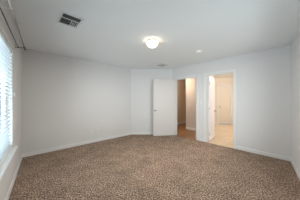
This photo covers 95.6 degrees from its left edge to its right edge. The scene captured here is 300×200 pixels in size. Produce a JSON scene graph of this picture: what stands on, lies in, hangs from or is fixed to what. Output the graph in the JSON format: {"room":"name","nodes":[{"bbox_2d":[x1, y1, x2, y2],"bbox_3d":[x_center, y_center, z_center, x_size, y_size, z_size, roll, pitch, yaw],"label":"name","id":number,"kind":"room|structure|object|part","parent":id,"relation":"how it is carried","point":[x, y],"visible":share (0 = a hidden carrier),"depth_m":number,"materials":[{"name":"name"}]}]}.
{"room":"empty bedroom","nodes":[
{"label":"empty bedroom","id":0,"kind":"room"},
{"bbox_2d":[0,0,21,199],"bbox_3d":[-1.410,0.105,1.129,0.110,2.540,4.948,0,0,-38],"label":"wall","id":1,"kind":"structure","parent":0,"point":[6,180],"depth_m":2.19,"materials":[{"name":"white paint"}]},
{"bbox_2d":[0,28,17,180],"bbox_3d":[-1.417,-0.017,1.181,0.160,1.507,2.345,0,0,-38],"label":"window","id":2,"kind":"structure","parent":1,"relation":"in","point":[9,156],"depth_m":1.99,"materials":[{"name":"white plastic"}]},
{"bbox_3d":[-1.465,-0.028,1.143,0.038,1.485,2.145,0,0,-38],"label":"frame","id":3,"kind":"part","parent":2,"relation":"part of","materials":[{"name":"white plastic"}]},
{"bbox_2d":[0,31,11,164],"bbox_3d":[-1.419,-0.026,1.180,0.052,1.471,2.129,0,0,-38],"label":"window blind","id":4,"kind":"object","parent":2,"relation":"attached to","point":[5,50],"visible":1,"depth_m":1.72,"materials":[{"name":"white plastic"}]},
{"bbox_3d":[-1.419,0.698,1.180,0.044,0.022,2.121,0,0,-38],"label":"rail","id":5,"kind":"part","parent":4,"relation":"part of","materials":[{"name":"white plastic"}]},
{"bbox_3d":[-1.402,0.725,1.193,0.122,0.024,2.345,0,0,-38],"label":"sill","id":6,"kind":"part","parent":2,"relation":"part of","materials":[{"name":"white paint"}]},
{"bbox_2d":[0,0,25,49],"bbox_3d":[-1.360,-0.892,1.255,0.126,0.075,2.890,0,0,-38],"label":"curtain rod","id":7,"kind":"object","parent":1,"relation":"attached to","point":[9,2],"visible":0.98,"depth_m":1.54,"materials":[{"name":"silver metal"}]},
{"bbox_3d":[-1.348,-0.882,1.194,0.013,0.013,2.780,0,0,-38],"label":"rod","id":8,"kind":"part","parent":7,"relation":"part of","materials":[{"name":"grey metal"}]},
{"bbox_3d":[-1.312,-0.900,1.274,0.019,0.019,2.860,0,0,-38],"label":"rod","id":9,"kind":"part","parent":7,"relation":"part of","materials":[{"name":"silver metal"}]},
{"bbox_2d":[5,154,22,199],"bbox_3d":[-1.373,1.234,1.181,0.012,0.083,4.710,0,0,-38],"label":"baseboard","id":10,"kind":"structure","parent":1,"relation":"attached to","point":[19,163],"depth_m":2.04,"materials":[{"name":"white paint"}]},
{"bbox_2d":[22,48,185,153],"bbox_3d":[0.049,0.105,5.836,8.272,2.540,0.128,0,0,-44],"label":"wall","id":11,"kind":"structure","parent":0,"point":[64,98],"depth_m":3.70,"materials":[{"name":"white paint"}]},
{"bbox_2d":[23,132,130,156],"bbox_3d":[-1.770,1.234,4.034,2.950,0.083,0.012,0,0,-44],"label":"baseboard","id":12,"kind":"structure","parent":11,"relation":"attached to","point":[125,134],"depth_m":3.67,"materials":[{"name":"white paint"}]},
{"bbox_2d":[177,121,194,130],"bbox_3d":[2.261,1.222,6.539,3.890,0.105,1.920,0,0,-43],"label":"baseboard","id":13,"kind":"structure","parent":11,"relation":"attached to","point":[178,123],"depth_m":5.98,"materials":[{"name":"white paint"}]},
{"bbox_2d":[131,69,171,131],"bbox_3d":[0.067,0.105,5.110,1.633,2.540,0.110,0,0,0],"label":"wall","id":14,"kind":"structure","parent":0,"point":[141,79],"depth_m":5.05,"materials":[{"name":"white paint"}]},
{"bbox_2d":[131,132,152,134],"bbox_3d":[0.065,1.234,5.049,1.542,0.083,0.012,0,0,0],"label":"baseboard","id":15,"kind":"structure","parent":14,"relation":"attached to","point":[132,133],"depth_m":5.04,"materials":[{"name":"white paint"}]},
{"bbox_2d":[4,0,299,77],"bbox_3d":[1.653,-1.225,4.037,8.979,0.120,4.941,0,0,-43],"label":"ceiling","id":16,"kind":"structure","parent":0,"point":[111,32],"depth_m":2.24,"materials":[{"name":"white paint"}]},
{"bbox_2d":[56,10,83,28],"bbox_3d":[-1.165,-1.158,1.985,0.285,0.014,0.345,0,0,-44],"label":"ceiling vent","id":17,"kind":"object","parent":16,"relation":"in","point":[65,18],"visible":1,"depth_m":1.97,"materials":[{"name":"white metal"}]},
{"bbox_2d":[147,38,157,47],"bbox_3d":[0.045,-1.099,2.660,0.218,0.133,0.218,0,0,0],"label":"ceiling light","id":18,"kind":"object","parent":16,"relation":"attached to","point":[151,43],"visible":1,"depth_m":2.59,"materials":[{"name":"white glass"}]},
{"bbox_2d":[9,123,299,199],"bbox_3d":[1.691,1.325,4.085,8.858,0.100,4.705,0,0,-43],"label":"floor","id":19,"kind":"structure","parent":0,"point":[129,167],"depth_m":2.40,"materials":[{"name":"brown carpet"}]},
{"bbox_2d":[186,75,213,138],"bbox_3d":[2.599,0.105,6.181,3.890,2.540,1.155,0,0,-43],"label":"wall","id":20,"kind":"structure","parent":0,"point":[190,83],"depth_m":5.82,"materials":[{"name":"grey paint"}]},
{"bbox_2d":[214,78,232,124],"bbox_3d":[3.800,0.105,7.200,2.000,2.540,0.100,0,0,0],"label":"wall","id":21,"kind":"structure","parent":0,"point":[217,80],"depth_m":7.15,"materials":[{"name":"beige paint"}]},
{"bbox_2d":[217,84,231,124],"bbox_3d":[3.920,0.214,7.176,0.764,2.122,0.148,0,0,0],"label":"door","id":22,"kind":"structure","parent":21,"relation":"in","point":[224,91],"depth_m":7.17,"materials":[{"name":"white paint"}]},
{"bbox_2d":[172,44,290,156],"bbox_3d":[1.944,0.105,3.962,0.110,2.540,3.206,0,0,-43],"label":"wall","id":23,"kind":"structure","parent":0,"point":[263,77],"depth_m":3.19,"materials":[{"name":"white paint"}]},
{"bbox_2d":[153,74,198,139],"bbox_3d":[0.937,0.227,4.789,1.572,2.097,0.611,0,0,19],"label":"door","id":24,"kind":"structure","parent":23,"relation":"in","point":[164,90],"depth_m":4.84,"materials":[{"name":"white paint"}]},
{"bbox_3d":[1.248,0.227,4.699,0.148,2.097,0.966,0,0,-43],"label":"frame","id":25,"kind":"part","parent":24,"relation":"part of","materials":[{"name":"white paint"}]},
{"bbox_2d":[204,69,235,148],"bbox_3d":[2.220,0.227,4.179,0.848,2.097,0.966,0,0,-43],"label":"door","id":26,"kind":"structure","parent":23,"relation":"in","point":[209,82],"depth_m":4.16,"materials":[{"name":"white paint"}]},
{"bbox_2d":[198,138,290,160],"bbox_3d":[1.883,1.234,3.938,0.012,0.083,3.062,0,0,-43],"label":"baseboard","id":27,"kind":"structure","parent":23,"relation":"attached to","point":[286,158],"depth_m":3.16,"materials":[{"name":"white paint"}]},
{"bbox_2d":[291,29,299,172],"bbox_3d":[1.543,0.105,1.031,0.110,2.540,4.745,0,0,39],"label":"wall","id":28,"kind":"structure","parent":0,"point":[295,46],"depth_m":2.48,"materials":[{"name":"white paint"}]},
{"bbox_2d":[291,158,299,179],"bbox_3d":[1.508,1.234,1.085,0.012,0.083,4.512,0,0,39],"label":"baseboard","id":29,"kind":"structure","parent":28,"relation":"attached to","point":[292,162],"depth_m":2.42,"materials":[{"name":"white paint"}]}
]}

